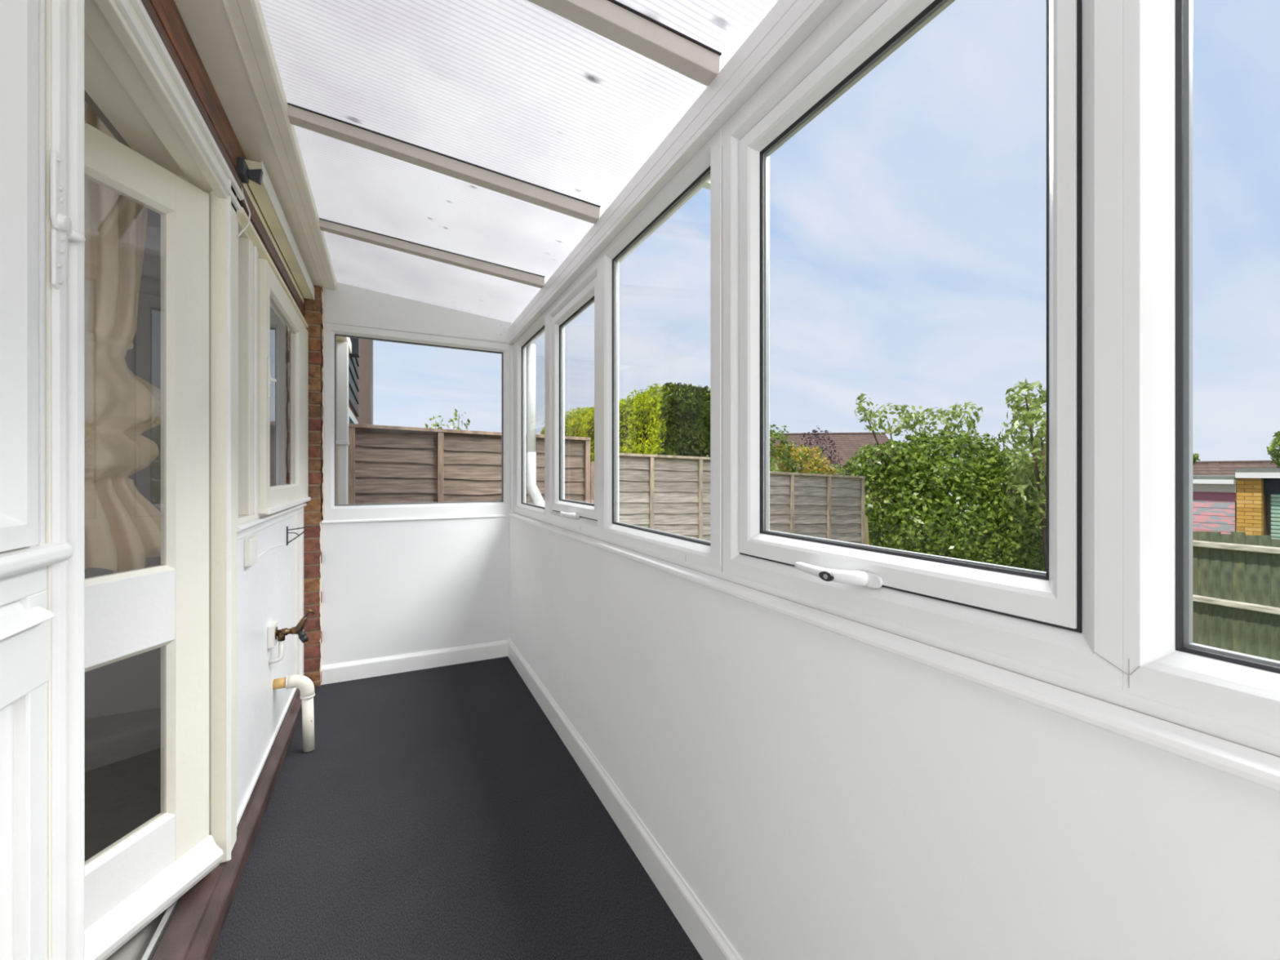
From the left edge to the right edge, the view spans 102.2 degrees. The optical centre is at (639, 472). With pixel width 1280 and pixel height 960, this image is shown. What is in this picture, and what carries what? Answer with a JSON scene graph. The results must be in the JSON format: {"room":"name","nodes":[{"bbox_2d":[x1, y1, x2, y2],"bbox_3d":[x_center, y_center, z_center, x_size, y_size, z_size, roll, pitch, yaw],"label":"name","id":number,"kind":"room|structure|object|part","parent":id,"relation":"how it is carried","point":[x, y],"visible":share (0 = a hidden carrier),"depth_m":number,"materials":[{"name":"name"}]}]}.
{"room":"sunroom","nodes":[
{"label":"sunroom","id":0,"kind":"room"},
{"bbox_2d":[84,707,166,959],"bbox_3d":[-2.106,1.175,-0.355,3.100,0.050,5.400,0,0,-26],"label":"floor","id":1,"kind":"structure","parent":0,"point":[122,751],"depth_m":1.92,"materials":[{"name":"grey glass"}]},
{"bbox_2d":[146,208,160,227],"bbox_3d":[-2.287,-1.230,-0.165,3.140,0.060,6.100,0,0,-26],"label":"ceiling","id":2,"kind":"structure","parent":0,"point":[153,219],"depth_m":2.44,"materials":[{"name":"grey paint"}]},
{"bbox_2d":[84,90,286,719],"bbox_3d":[-2.242,-0.030,-0.143,3.240,2.460,6.100,0,0,-26],"label":"wall","id":3,"kind":"structure","parent":0,"point":[133,683],"depth_m":2.50,"materials":[{"name":"grey paint"}]},
{"bbox_2d":[141,675,311,959],"bbox_3d":[-0.889,1.156,0.794,0.117,0.088,4.605,0,0,-26],"label":"threshold","id":4,"kind":"object","parent":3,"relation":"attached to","point":[190,928],"visible":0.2,"depth_m":1.39,"materials":[{"name":"brown paint"}]},
{"bbox_2d":[235,156,262,185],"bbox_3d":[-1.262,-0.966,1.652,0.081,0.052,0.065,0,0,-26],"label":"bracket","id":5,"kind":"object","parent":3,"relation":"attached to","point":[242,170],"visible":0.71,"depth_m":1.66,"materials":[{"name":"grey plastic"}]},
{"bbox_2d":[236,188,250,238],"bbox_3d":[-1.254,-0.820,1.619,0.034,0.222,0.066,0,0,-15],"label":"loose wire","id":6,"kind":"object","parent":5,"relation":"hanging from","point":[245,200],"visible":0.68,"depth_m":1.64,"materials":[{"name":"white plastic"}]},
{"bbox_2d":[286,525,311,545],"bbox_3d":[-1.652,0.300,2.496,0.022,0.090,0.113,0,0,32],"label":"wall hook","id":7,"kind":"object","parent":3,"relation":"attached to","point":[287,529],"visible":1,"depth_m":2.47,"materials":[{"name":"black metal"}]},
{"bbox_3d":[-1.677,0.300,2.454,0.004,0.090,0.024,0,0,-26],"label":"plate","id":8,"kind":"part","parent":7,"relation":"part of","materials":[{"name":"black metal"}]},
{"bbox_3d":[-1.905,-1.130,1.521,0.900,0.024,0.024,0,0,-26],"label":"curtain rod","id":9,"kind":"object","parent":3,"relation":"attached to","visible":0},
{"bbox_2d":[84,101,160,573],"bbox_3d":[-1.784,-0.397,1.581,0.557,1.426,0.403,0,0,-34],"label":"curtain","id":10,"kind":"object","parent":9,"relation":"hanging from","point":[122,528],"visible":0.44,"depth_m":1.58,"materials":[{"name":"beige fabric"}]},
{"bbox_2d":[141,0,324,826],"bbox_3d":[-0.903,0.224,0.707,0.342,2.553,5.260,0,0,-26],"label":"wall","id":11,"kind":"structure","parent":0,"point":[284,580],"depth_m":2.09,"materials":[{"name":"white paint"}]},
{"bbox_2d":[0,0,85,959],"bbox_3d":[-0.268,0.165,-0.437,0.056,2.070,2.647,0,0,-26],"label":"door","id":12,"kind":"structure","parent":11,"relation":"in","point":[24,554],"depth_m":0.67,"materials":[{"name":"white paint"}]},
{"bbox_3d":[-0.395,0.703,-0.215,0.022,0.837,1.957,0,0,-26],"label":"panel","id":13,"kind":"part","parent":12,"relation":"part of","materials":[{"name":"white paint"}]},
{"bbox_3d":[-0.387,-0.378,-0.209,0.042,0.945,1.962,0,0,-26],"label":"sash","id":14,"kind":"part","parent":12,"relation":"part of","materials":[{"name":"white paint"}]},
{"bbox_3d":[-0.397,0.144,-0.195,0.036,0.036,1.996,0,0,-26],"label":"rail","id":15,"kind":"part","parent":12,"relation":"part of","materials":[{"name":"white paint"}]},
{"bbox_3d":[-0.395,0.242,-0.194,0.039,0.087,1.996,0,0,-26],"label":"rail","id":16,"kind":"part","parent":12,"relation":"part of","materials":[{"name":"white paint"}]},
{"bbox_3d":[-0.381,0.180,-0.198,0.042,0.040,1.976,0,0,-26],"label":"weather moulding","id":17,"kind":"part","parent":12,"relation":"part of","materials":[{"name":"white paint"}]},
{"bbox_3d":[-0.389,0.111,-0.179,0.044,0.033,2.018,0,0,-26],"label":"sill","id":18,"kind":"part","parent":12,"relation":"part of","materials":[{"name":"white paint"}]},
{"bbox_2d":[44,0,244,959],"bbox_3d":[-1.216,0.086,1.021,0.479,2.071,1.098,0,0,-26],"label":"door","id":19,"kind":"structure","parent":11,"relation":"in","point":[184,606],"depth_m":1.26,"materials":[{"name":"beige paint"}]},
{"bbox_3d":[-1.270,-0.736,1.077,0.044,0.098,0.568,0,0,5],"label":"rail","id":20,"kind":"part","parent":19,"relation":"part of","materials":[{"name":"beige paint"}]},
{"bbox_3d":[-1.270,0.345,1.077,0.044,0.185,0.568,0,0,5],"label":"rail","id":21,"kind":"part","parent":19,"relation":"part of","materials":[{"name":"white paint"}]},
{"bbox_3d":[-1.270,1.005,1.077,0.044,0.210,0.568,0,0,5],"label":"rail","id":22,"kind":"part","parent":19,"relation":"part of","materials":[{"name":"white paint"}]},
{"bbox_2d":[244,536,257,567],"bbox_3d":[-1.337,0.270,1.772,0.023,0.096,0.087,0,0,-26],"label":"socket cover","id":23,"kind":"object","parent":11,"relation":"attached to","point":[250,543],"visible":1,"depth_m":1.74,"materials":[{"name":"white plastic"}]},
{"bbox_3d":[-1.599,0.645,2.220,0.060,0.960,1.410,0,0,-26],"label":"panel","id":24,"kind":"part","parent":11,"relation":"part of","materials":[{"name":"white paint"}]},
{"bbox_2d":[257,543,285,557],"bbox_3d":[-1.514,0.321,2.116,0.003,0.031,0.670,0,0,-26],"label":"cable","id":25,"kind":"object","parent":11,"relation":"attached to","point":[285,544],"visible":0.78,"depth_m":2.10,"materials":[{"name":"white paint"}]},
{"bbox_2d":[236,182,311,532],"bbox_3d":[-1.578,-0.388,2.241,0.116,1.156,1.430,0,0,-26],"label":"window","id":26,"kind":"structure","parent":11,"relation":"in","point":[260,286],"depth_m":1.89,"materials":[{"name":"beige paint"}]},
{"bbox_3d":[-1.586,-0.347,2.201,0.068,1.025,1.345,0,0,-26],"label":"frame","id":27,"kind":"part","parent":26,"relation":"part of","materials":[{"name":"beige paint"}]},
{"bbox_3d":[-1.386,-0.354,1.928,0.006,0.152,0.026,0,0,-26],"label":"hinge plate","id":28,"kind":"part","parent":26,"relation":"part of","materials":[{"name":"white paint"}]},
{"bbox_3d":[-1.563,-0.832,2.248,0.031,0.054,1.430,0,0,-26],"label":"head moulding","id":29,"kind":"part","parent":26,"relation":"part of","materials":[{"name":"white paint"}]},
{"bbox_3d":[-1.629,-0.318,2.377,0.040,0.935,1.090,0,0,-26],"label":"sash","id":30,"kind":"part","parent":26,"relation":"part of","materials":[{"name":"beige paint"}]},
{"bbox_2d":[244,159,314,299],"bbox_3d":[-1.549,-0.994,2.276,0.049,0.064,1.308,0,0,-26],"label":"timber pelmet","id":31,"kind":"object","parent":11,"relation":"attached to","point":[264,194],"visible":0.94,"depth_m":2.05,"materials":[{"name":"white paint"}]},
{"bbox_2d":[267,608,315,663],"bbox_3d":[-1.438,0.669,2.137,0.160,0.212,0.090,0,0,-26],"label":"tap","id":32,"kind":"object","parent":11,"relation":"attached to","point":[275,635],"visible":1,"depth_m":2.11,"materials":[{"name":"brown metal"}]},
{"bbox_3d":[-1.385,0.585,2.162,0.043,0.043,0.012,0,0,-26],"label":"handle","id":33,"kind":"part","parent":32,"relation":"part of","materials":[{"name":"gold metal"}]},
{"bbox_2d":[272,674,315,752],"bbox_3d":[-1.479,1.031,2.210,0.148,0.331,0.057,0,0,-26],"label":"pipe","id":34,"kind":"object","parent":11,"relation":"attached to","point":[305,685],"visible":1,"depth_m":2.21,"materials":[{"name":"beige plastic"}]},
{"bbox_2d":[321,282,511,665],"bbox_3d":[-1.360,0.398,3.225,1.076,3.005,0.130,0,0,-26],"label":"wall","id":35,"kind":"structure","parent":0,"point":[389,588],"depth_m":3.13,"materials":[{"name":"white paint"}]},
{"bbox_2d":[320,640,507,684],"bbox_3d":[-1.341,1.151,3.154,1.049,0.107,0.017,0,0,-26],"label":"baseboard","id":36,"kind":"structure","parent":35,"relation":"attached to","point":[364,668],"depth_m":3.13,"materials":[{"name":"white wood"}]},
{"bbox_2d":[321,514,509,523],"bbox_3d":[-1.338,0.280,3.168,1.058,0.016,0.031,0,0,-26],"label":"sill","id":37,"kind":"structure","parent":35,"relation":"attached to","point":[493,515],"depth_m":3.13,"materials":[{"name":"white plastic"}]},
{"bbox_2d":[324,322,513,520],"bbox_3d":[-1.321,-0.291,3.185,1.078,1.130,0.076,0,0,-26],"label":"window","id":38,"kind":"structure","parent":35,"relation":"in","point":[333,511],"depth_m":3.14,"materials":[{"name":"white plastic"}]},
{"bbox_2d":[211,656,702,959],"bbox_3d":[-0.262,1.230,0.901,1.115,0.060,5.050,0,0,-26],"label":"floor","id":39,"kind":"structure","parent":0,"point":[437,813],"depth_m":1.66,"materials":[{"name":"grey carpet"}]},
{"bbox_2d":[173,0,843,344],"bbox_3d":[-0.309,-0.988,0.867,1.400,0.284,5.230,0,0,-26],"label":"ceiling","id":40,"kind":"structure","parent":0,"point":[474,157],"depth_m":1.48,"materials":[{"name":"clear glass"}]},
{"bbox_3d":[-0.673,-1.081,0.690,0.059,0.058,5.030,0,0,-26],"label":"wall plate","id":41,"kind":"part","parent":40,"relation":"part of","materials":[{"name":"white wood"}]},
{"bbox_2d":[525,177,710,347],"bbox_3d":[0.320,-0.909,1.261,0.096,0.082,5.190,0,0,-26],"label":"rain gutter","id":42,"kind":"object","parent":40,"relation":"attached to","point":[706,184],"visible":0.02,"depth_m":1.76,"materials":[{"name":"white plastic"}]},
{"bbox_2d":[525,343,544,506],"bbox_3d":[-0.687,0.312,3.538,0.184,2.375,0.069,0,0,-10],"label":"downpipe","id":43,"kind":"object","parent":42,"relation":"attached to","point":[531,454],"visible":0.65,"depth_m":3.50,"materials":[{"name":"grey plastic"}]},
{"bbox_2d":[509,515,1279,959],"bbox_3d":[0.267,1.089,1.224,0.130,1.622,5.170,0,0,-26],"label":"wall","id":44,"kind":"structure","parent":0,"point":[820,793],"depth_m":0.85,"materials":[{"name":"white paint"}]},
{"bbox_2d":[513,126,722,578],"bbox_3d":[-0.314,-0.289,2.356,0.106,1.118,2.426,0,0,-26],"label":"window","id":45,"kind":"structure","parent":44,"relation":"in","point":[598,283],"depth_m":1.95,"materials":[{"name":"white plastic"}]},
{"bbox_3d":[-0.628,-0.302,3.026,0.052,1.088,0.811,0,0,-26],"label":"frame","id":46,"kind":"part","parent":45,"relation":"part of","materials":[{"name":"white plastic"}]},
{"bbox_3d":[-0.327,0.187,2.297,0.033,0.025,0.151,0,0,-37],"label":"handle lever","id":47,"kind":"part","parent":45,"relation":"part of","materials":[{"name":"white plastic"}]},
{"bbox_3d":[-0.279,-0.302,2.327,0.069,1.088,0.751,0,0,-26],"label":"frame","id":48,"kind":"part","parent":45,"relation":"part of","materials":[{"name":"white plastic"}]},
{"bbox_3d":[-0.284,-0.296,2.333,0.050,0.967,0.627,0,0,-26],"label":"sash","id":49,"kind":"part","parent":45,"relation":"part of","materials":[{"name":"white plastic"}]},
{"bbox_3d":[0.050,-0.302,1.628,0.052,1.088,0.796,0,0,-26],"label":"frame","id":50,"kind":"part","parent":45,"relation":"part of","materials":[{"name":"white plastic"}]},
{"bbox_2d":[507,638,742,959],"bbox_3d":[0.233,1.145,1.130,0.016,0.110,5.030,0,0,-26],"label":"baseboard","id":51,"kind":"structure","parent":44,"relation":"attached to","point":[708,939],"depth_m":1.60,"materials":[{"name":"white wood"}]},
{"bbox_2d":[507,512,1279,793],"bbox_3d":[0.250,0.270,1.139,0.046,0.024,5.030,0,0,-26],"label":"sill","id":52,"kind":"structure","parent":44,"relation":"on","point":[1255,766],"depth_m":0.64,"materials":[{"name":"white plastic"}]},
{"bbox_2d":[722,0,1279,755],"bbox_3d":[0.791,-0.288,0.076,0.108,1.115,2.642,0,0,-26],"label":"window","id":53,"kind":"structure","parent":44,"relation":"in","point":[1109,617],"depth_m":0.62,"materials":[{"name":"white plastic"}]},
{"bbox_3d":[0.337,0.181,0.928,0.033,0.025,0.151,0,0,-37],"label":"handle lever","id":54,"kind":"part","parent":53,"relation":"part of","materials":[{"name":"white plastic"}]},
{"bbox_3d":[0.388,0.182,0.883,0.006,0.024,0.062,0,0,-26],"label":"handle plate","id":55,"kind":"part","parent":53,"relation":"part of","materials":[{"name":"white plastic"}]},
{"bbox_3d":[0.399,-0.296,0.925,0.050,0.967,0.660,0,0,-26],"label":"sash","id":56,"kind":"part","parent":53,"relation":"part of","materials":[{"name":"white plastic"}]},
{"bbox_3d":[0.399,-0.302,0.930,0.069,1.088,0.764,0,0,-26],"label":"frame","id":57,"kind":"part","parent":53,"relation":"part of","materials":[{"name":"white plastic"}]},
{"bbox_3d":[0.736,-0.302,0.215,0.052,1.088,0.817,0,0,-26],"label":"frame","id":58,"kind":"part","parent":53,"relation":"part of","materials":[{"name":"white plastic"}]},
{"label":"outside","id":59,"kind":"structure","parent":0,"visible":0},
{"bbox_2d":[869,510,947,553],"bbox_3d":[4.632,3.825,13.362,140.000,4.610,140.000,0,0,-26],"label":"ground","id":60,"kind":"structure","parent":59,"point":[927,510],"depth_m":21.26,"materials":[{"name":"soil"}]},
{"bbox_2d":[320,287,351,353],"bbox_3d":[-3.583,-0.500,-0.460,6.350,4.600,7.100,0,0,-26],"label":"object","id":61,"kind":"structure","parent":60,"relation":"on","point":[340,339],"depth_m":3.42,"materials":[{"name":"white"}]},
{"bbox_2d":[336,341,349,504],"bbox_3d":[-1.968,0.320,3.413,0.074,2.360,0.074,0,0,-26],"label":"downpipe","id":62,"kind":"object","parent":61,"relation":"attached to","point":[342,348],"visible":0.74,"depth_m":3.38,"materials":[{"name":"grey plastic"}]},
{"bbox_2d":[336,337,373,504],"bbox_3d":[-7.949,-2.000,8.481,6.600,7.200,9.800,0,0,-26],"label":"house","id":63,"kind":"structure","parent":60,"relation":"on","point":[361,358],"depth_m":8.82,"materials":[{"name":"grey stone"}]},
{"bbox_2d":[348,337,359,357],"bbox_3d":[-3.428,-1.525,6.173,0.120,0.250,0.200,0,0,-26],"label":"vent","id":64,"kind":"object","parent":63,"relation":"attached to","point":[354,341],"depth_m":6.10,"materials":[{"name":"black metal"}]},
{"bbox_3d":[-7.181,-1.200,13.828,0.050,5.600,0.150,0,0,-26],"label":"corner trim","id":65,"kind":"part","parent":63,"relation":"part of","materials":[{"name":"grey"}]},
{"bbox_2d":[424,415,448,428],"bbox_3d":[-1.840,0.489,4.680,0.152,2.023,0.205,0,0,28],"label":"leafy sprig","id":66,"kind":"object","parent":60,"relation":"on","point":[433,418],"visible":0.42,"depth_m":4.66,"materials":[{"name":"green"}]},
{"bbox_2d":[448,408,470,430],"bbox_3d":[-1.660,0.457,4.770,0.114,2.089,0.271,0,0,44],"label":"leafy sprig","id":67,"kind":"object","parent":60,"relation":"on","point":[456,411],"visible":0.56,"depth_m":4.74,"materials":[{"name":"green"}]},
{"bbox_2d":[348,423,591,504],"bbox_3d":[-1.285,0.551,4.161,1.860,1.817,0.070,0,0,-26],"label":"fence","id":68,"kind":"object","parent":60,"relation":"on","point":[388,464],"visible":0.23,"depth_m":4.01,"materials":[{"name":"brown wood"}]},
{"bbox_2d":[590,462,594,503],"bbox_3d":[-0.428,0.750,4.788,0.090,1.700,0.090,0,0,-26],"label":"fence post","id":69,"kind":"object","parent":60,"relation":"on","point":[592,464],"visible":0.12,"depth_m":4.74,"materials":[{"name":"brown wood"}]},
{"bbox_2d":[540,382,710,462],"bbox_3d":[-0.417,0.116,11.512,2.022,3.367,7.409,0,0,-26],"label":"clipped hedge","id":70,"kind":"object","parent":60,"relation":"on","point":[678,423],"visible":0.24,"depth_m":8.27,"materials":[{"name":"green plant"}]},
{"bbox_2d":[618,453,710,541],"bbox_3d":[0.386,0.755,5.528,1.840,1.924,0.070,0,0,-26],"label":"fence","id":71,"kind":"object","parent":60,"relation":"on","point":[671,494],"visible":0.25,"depth_m":5.48,"materials":[{"name":"beige wood"}]},
{"bbox_2d":[706,454,780,471],"bbox_3d":[1.266,0.768,6.744,1.717,2.077,0.817,0,0,-26],"label":"shrub","id":72,"kind":"object","parent":60,"relation":"on","point":[773,468],"visible":0.02,"depth_m":7.03,"materials":[{"name":"green plant"}]},
{"bbox_2d":[769,424,798,472],"bbox_3d":[2.043,0.625,8.752,1.446,2.958,0.904,0,0,-26],"label":"shrub","id":73,"kind":"object","parent":60,"relation":"on","point":[775,434],"visible":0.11,"depth_m":8.67,"materials":[{"name":"green plant"}]},
{"bbox_2d":[769,440,845,475],"bbox_3d":[2.832,0.771,9.237,1.922,2.672,1.638,0,0,-26],"label":"flowering shrub","id":74,"kind":"object","parent":60,"relation":"on","point":[813,465],"visible":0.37,"depth_m":8.89,"materials":[{"name":"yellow plant"}]},
{"bbox_2d":[769,471,865,544],"bbox_3d":[2.095,1.008,6.357,1.840,2.069,0.070,0,0,-26],"label":"fence","id":75,"kind":"object","parent":60,"relation":"on","point":[825,506],"visible":0.29,"depth_m":6.43,"materials":[{"name":"beige wood"}]},
{"bbox_2d":[796,425,843,474],"bbox_3d":[3.421,0.591,10.015,0.949,3.027,1.236,0,0,30],"label":"shrub","id":76,"kind":"object","parent":60,"relation":"on","point":[831,461],"visible":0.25,"depth_m":10.10,"materials":[{"name":"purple plant"}]},
{"bbox_2d":[769,431,911,526],"bbox_3d":[10.289,0.735,30.111,7.600,6.130,8.600,0,0,8],"label":"bungalow","id":77,"kind":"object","parent":60,"relation":"on","point":[847,443],"visible":0.1,"depth_m":29.03,"materials":[{"name":"brown tile"}]},
{"bbox_2d":[865,515,869,545],"bbox_3d":[3.004,1.296,6.820,0.160,1.509,0.050,0,0,-26],"label":"fence post","id":78,"kind":"object","parent":60,"relation":"on","point":[866,517],"visible":0.24,"depth_m":6.78,"materials":[{"name":"brown wood"}]},
{"bbox_2d":[836,429,1046,571],"bbox_3d":[4.765,0.911,8.186,3.438,3.170,2.968,0,0,-26],"label":"bush","id":79,"kind":"object","parent":60,"relation":"on","point":[986,477],"visible":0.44,"depth_m":7.40,"materials":[{"name":"green plant"}]},
{"bbox_2d":[854,393,982,519],"bbox_3d":[4.504,-0.253,8.337,1.944,2.130,0.790,0,0,5],"label":"young tree","id":80,"kind":"object","parent":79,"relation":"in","point":[908,417],"visible":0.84,"depth_m":8.32,"materials":[{"name":"green plant"}]},
{"bbox_3d":[4.459,-0.135,8.445,1.584,1.895,0.233,0,0,1],"label":"stem","id":81,"kind":"part","parent":80,"relation":"part of","materials":[{"name":"green plant"}]},
{"bbox_3d":[4.835,1.133,7.944,1.803,2.372,0.634,0,0,1],"label":"stem","id":82,"kind":"part","parent":79,"relation":"part of","materials":[{"name":"green plant"}]},
{"bbox_2d":[992,377,1046,572],"bbox_3d":[5.660,0.532,6.854,2.178,3.553,1.492,0,0,-26],"label":"bush","id":83,"kind":"object","parent":60,"relation":"on","point":[1039,457],"visible":0.44,"depth_m":6.75,"materials":[{"name":"green plant"}]},
{"bbox_3d":[5.594,0.654,6.854,1.168,3.309,0.269,0,0,-26],"label":"stem","id":84,"kind":"part","parent":83,"relation":"part of","materials":[{"name":"green plant"}]},
{"bbox_2d":[951,515,1279,661],"bbox_3d":[7.642,1.563,6.042,0.175,1.693,8.400,0,0,-26],"label":"fence","id":85,"kind":"object","parent":60,"relation":"on","point":[1236,575],"visible":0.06,"depth_m":6.43,"materials":[{"name":"green wood"}]},
{"bbox_3d":[7.597,0.927,6.020,0.075,0.084,8.400,0,0,-26],"label":"rail","id":86,"kind":"part","parent":85,"relation":"part of","materials":[{"name":"beige wood"}]},
{"bbox_3d":[7.597,1.642,6.020,0.075,0.084,8.400,0,0,-26],"label":"rail","id":87,"kind":"part","parent":85,"relation":"part of","materials":[{"name":"beige wood"}]},
{"bbox_2d":[1004,460,1279,497],"bbox_3d":[22.146,2.060,23.081,6.600,5.080,8.200,0,0,-30],"label":"bungalow","id":88,"kind":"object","parent":60,"relation":"on","point":[1201,468],"visible":0.02,"depth_m":20.42,"materials":[{"name":"brown tile"}]},
{"bbox_2d":[1192,453,1199,466],"bbox_3d":[19.477,1.323,19.525,1.807,4.778,2.326,0,0,-26],"label":"tree","id":89,"kind":"object","parent":60,"relation":"on","point":[1195,457],"visible":0.03,"depth_m":18.79,"materials":[{"name":"green plant"}]},
{"bbox_2d":[1192,475,1237,533],"bbox_3d":[13.306,1.244,12.757,5.320,2.347,3.300,0,0,-26],"label":"garage","id":90,"kind":"structure","parent":60,"relation":"on","point":[1215,507],"depth_m":10.45,"materials":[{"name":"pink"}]},
{"bbox_2d":[1235,467,1279,539],"bbox_3d":[14.718,1.155,9.813,5.350,2.490,3.210,0,0,-26],"label":"garage","id":91,"kind":"structure","parent":60,"relation":"on","point":[1258,489],"depth_m":9.92,"materials":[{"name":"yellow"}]},
{"bbox_2d":[1266,431,1279,466],"bbox_3d":[19.475,0.933,14.857,1.912,5.546,1.882,0,0,-26],"label":"tree","id":92,"kind":"object","parent":60,"relation":"on","point":[1275,442],"visible":1,"depth_m":15.18,"materials":[{"name":"green plant"}]}
]}

